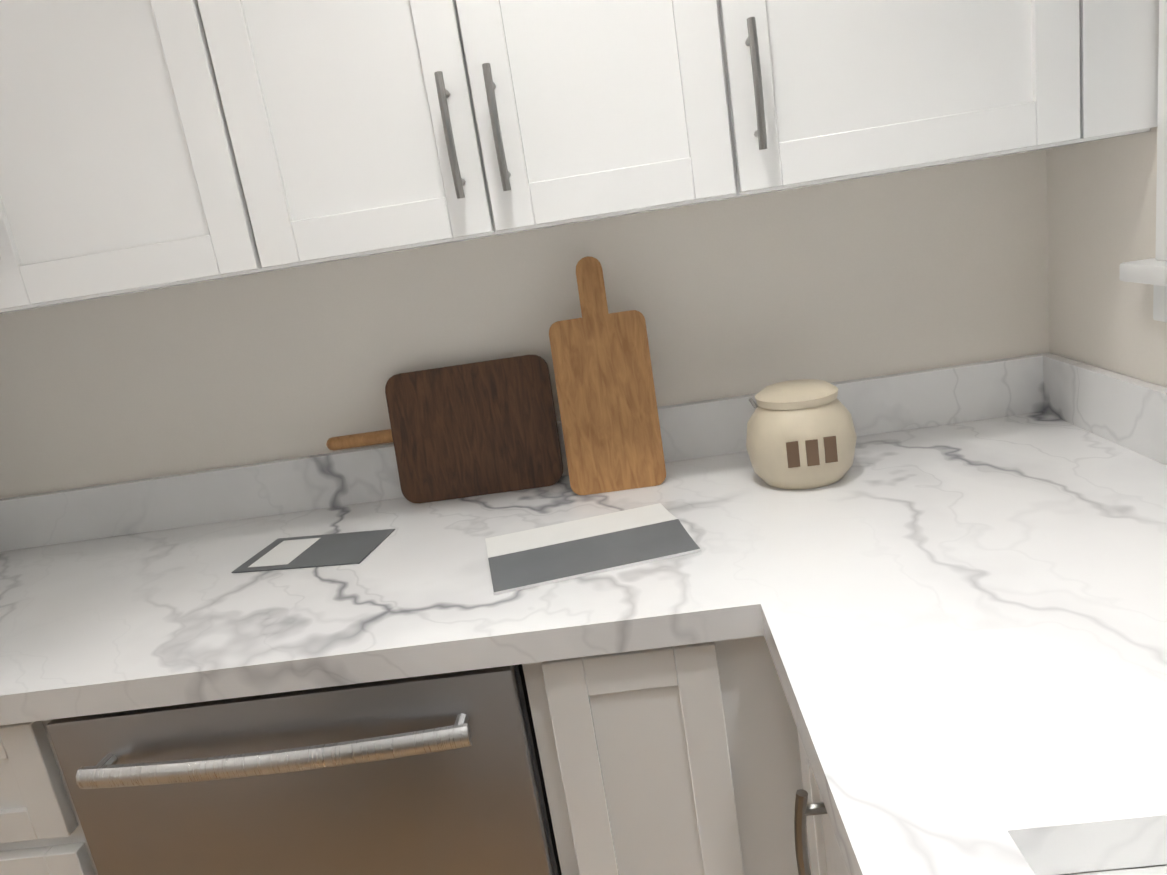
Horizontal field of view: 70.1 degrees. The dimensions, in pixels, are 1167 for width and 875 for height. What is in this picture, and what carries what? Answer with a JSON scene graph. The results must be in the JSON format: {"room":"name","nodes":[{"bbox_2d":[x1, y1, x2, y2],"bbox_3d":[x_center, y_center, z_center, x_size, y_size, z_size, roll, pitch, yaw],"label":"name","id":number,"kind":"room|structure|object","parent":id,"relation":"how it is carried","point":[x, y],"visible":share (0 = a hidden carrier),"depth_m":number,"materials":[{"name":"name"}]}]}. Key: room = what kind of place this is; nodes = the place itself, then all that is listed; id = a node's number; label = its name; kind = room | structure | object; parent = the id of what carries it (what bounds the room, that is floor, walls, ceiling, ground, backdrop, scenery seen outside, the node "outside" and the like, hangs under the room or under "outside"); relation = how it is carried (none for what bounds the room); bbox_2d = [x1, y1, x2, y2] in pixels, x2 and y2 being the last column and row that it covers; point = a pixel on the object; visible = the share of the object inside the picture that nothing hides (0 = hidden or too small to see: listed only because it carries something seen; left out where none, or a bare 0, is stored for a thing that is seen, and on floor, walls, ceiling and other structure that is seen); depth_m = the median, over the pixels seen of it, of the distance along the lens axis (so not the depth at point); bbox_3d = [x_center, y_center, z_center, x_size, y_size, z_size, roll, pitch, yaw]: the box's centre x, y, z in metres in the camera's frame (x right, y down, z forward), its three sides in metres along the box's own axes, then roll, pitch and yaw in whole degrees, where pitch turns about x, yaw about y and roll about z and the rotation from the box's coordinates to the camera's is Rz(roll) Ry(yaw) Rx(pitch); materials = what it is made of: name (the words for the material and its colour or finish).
{"room":"kitchen","nodes":[
{"label":"kitchen","id":0,"kind":"room"},
{"bbox_2d":[0,149,1048,498],"bbox_3d":[-0.632,-0.168,1.621,3.210,2.440,0.150,-8,14,4],"label":"wall","id":1,"kind":"structure","parent":0,"point":[908,271],"depth_m":1.51,"materials":[{"name":"paint"}]},
{"bbox_2d":[0,0,307,313],"bbox_3d":[-0.918,-0.740,1.247,0.885,1.073,0.308,-8,14,4],"label":"upper cabinet","id":2,"kind":"object","parent":1,"relation":"attached to","point":[150,144],"depth_m":1.17,"materials":[{"name":"white paint"}]},
{"bbox_2d":[248,0,795,264],"bbox_3d":[-0.200,-0.839,1.193,0.807,1.073,0.308,-8,14,4],"label":"upper cabinet","id":3,"kind":"object","parent":1,"relation":"attached to","point":[401,125],"depth_m":1.14,"materials":[{"name":"white paint"}]},
{"bbox_2d":[780,0,1158,188],"bbox_3d":[0.385,-0.920,1.148,0.617,1.073,0.308,-8,14,4],"label":"upper cabinet","id":4,"kind":"object","parent":1,"relation":"attached to","point":[876,87],"depth_m":1.10,"materials":[{"name":"white paint"}]},
{"bbox_2d":[1046,127,1166,387],"bbox_3d":[0.820,0.002,0.036,0.150,2.440,3.190,-8,14,4],"label":"wall","id":5,"kind":"structure","parent":0,"point":[1101,211],"depth_m":1.28,"materials":[{"name":"paint"}]},
{"bbox_2d":[1119,0,1166,321],"bbox_3d":[0.744,-0.369,0.010,0.195,0.962,2.180,-8,14,4],"label":"window unit","id":6,"kind":"structure","parent":5,"relation":"in","point":[1152,271],"depth_m":1.10,"materials":[{"name":"white paint"}]},
{"bbox_3d":[-2.412,1.570,1.086,7.120,0.100,4.190,-8,14,4],"label":"floor","id":7,"kind":"structure","parent":0,"visible":0},
{"bbox_2d":[0,720,97,874],"bbox_3d":[-0.876,0.726,1.468,0.537,0.874,0.608,-8,14,4],"label":"base cabinet","id":8,"kind":"object","parent":7,"relation":"on","point":[41,831],"depth_m":1.09,"materials":[{"name":"white paint"}]},
{"bbox_2d":[47,664,561,874],"bbox_3d":[-0.307,0.664,1.387,0.606,0.860,0.653,-8,14,4],"label":"dishwasher","id":9,"kind":"object","parent":7,"relation":"on","point":[438,774],"visible":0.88,"depth_m":1.05,"materials":[{"name":"grey metal"}]},
{"bbox_2d":[522,636,811,874],"bbox_3d":[0.163,0.582,1.389,0.335,0.874,0.608,-8,14,4],"label":"base cabinet","id":10,"kind":"object","parent":7,"relation":"on","point":[679,760],"depth_m":1.04,"materials":[{"name":"white paint"}]},
{"bbox_2d":[794,729,848,874],"bbox_3d":[0.589,0.641,0.888,0.603,0.874,0.393,-8,14,4],"label":"base cabinet","id":11,"kind":"object","parent":7,"relation":"on","point":[826,857],"depth_m":0.91,"materials":[{"name":"white paint"}]},
{"bbox_2d":[1059,864,1166,874],"bbox_3d":[0.567,0.782,0.341,0.603,0.874,1.041,-8,14,4],"label":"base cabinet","id":12,"kind":"object","parent":7,"relation":"on","point":[1159,870],"depth_m":0.57,"materials":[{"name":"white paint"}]},
{"bbox_3d":[-2.098,1.438,-0.606,4.730,0.874,0.701,-8,14,4],"label":"base cabinet","id":13,"kind":"object","parent":7,"relation":"on","visible":0},
{"bbox_2d":[0,403,739,725],"bbox_3d":[-0.509,0.179,1.300,1.435,0.142,0.633,-8,14,4],"label":"countertop","id":14,"kind":"structure","parent":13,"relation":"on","point":[120,596],"depth_m":1.19,"materials":[{"name":"stone"}]},
{"bbox_2d":[231,529,394,572],"bbox_3d":[-0.436,0.184,1.358,0.220,0.002,0.140,-6,14,12],"label":"brochure","id":15,"kind":"object","parent":14,"relation":"on","point":[349,548],"visible":1,"depth_m":1.35,"materials":[{"name":"paper"}]},
{"bbox_2d":[326,355,562,503],"bbox_3d":[-0.262,-0.006,1.522,0.428,0.240,0.055,-8,14,4],"label":"cutting board","id":16,"kind":"object","parent":14,"relation":"on","point":[472,429],"visible":1,"depth_m":1.51,"materials":[{"name":"brown wood"}]},
{"bbox_2d":[485,503,700,594],"bbox_3d":[0.002,0.150,1.197,0.280,0.012,0.210,-11,14,-7],"label":"magazine","id":17,"kind":"object","parent":14,"relation":"on","point":[525,559],"visible":0.92,"depth_m":1.17,"materials":[{"name":"paper"}]},
{"bbox_2d":[549,256,665,494],"bbox_3d":[0.034,-0.108,1.421,0.165,0.396,0.094,-8,14,4],"label":"cutting board","id":18,"kind":"object","parent":14,"relation":"on","point":[603,373],"visible":0.96,"depth_m":1.41,"materials":[{"name":"brown wood"}]},
{"bbox_2d":[684,352,1166,874],"bbox_3d":[0.486,0.421,0.157,0.638,0.354,2.886,-8,14,4],"label":"countertop","id":19,"kind":"structure","parent":13,"relation":"on","point":[946,596],"depth_m":0.87,"materials":[{"name":"stone"}]},
{"bbox_2d":[746,379,856,489],"bbox_3d":[0.344,-0.010,1.327,0.172,0.153,0.174,-8,14,4],"label":"jar","id":20,"kind":"object","parent":19,"relation":"on","point":[801,433],"visible":1,"depth_m":1.27,"materials":[{"name":"ceramic"}]}
]}

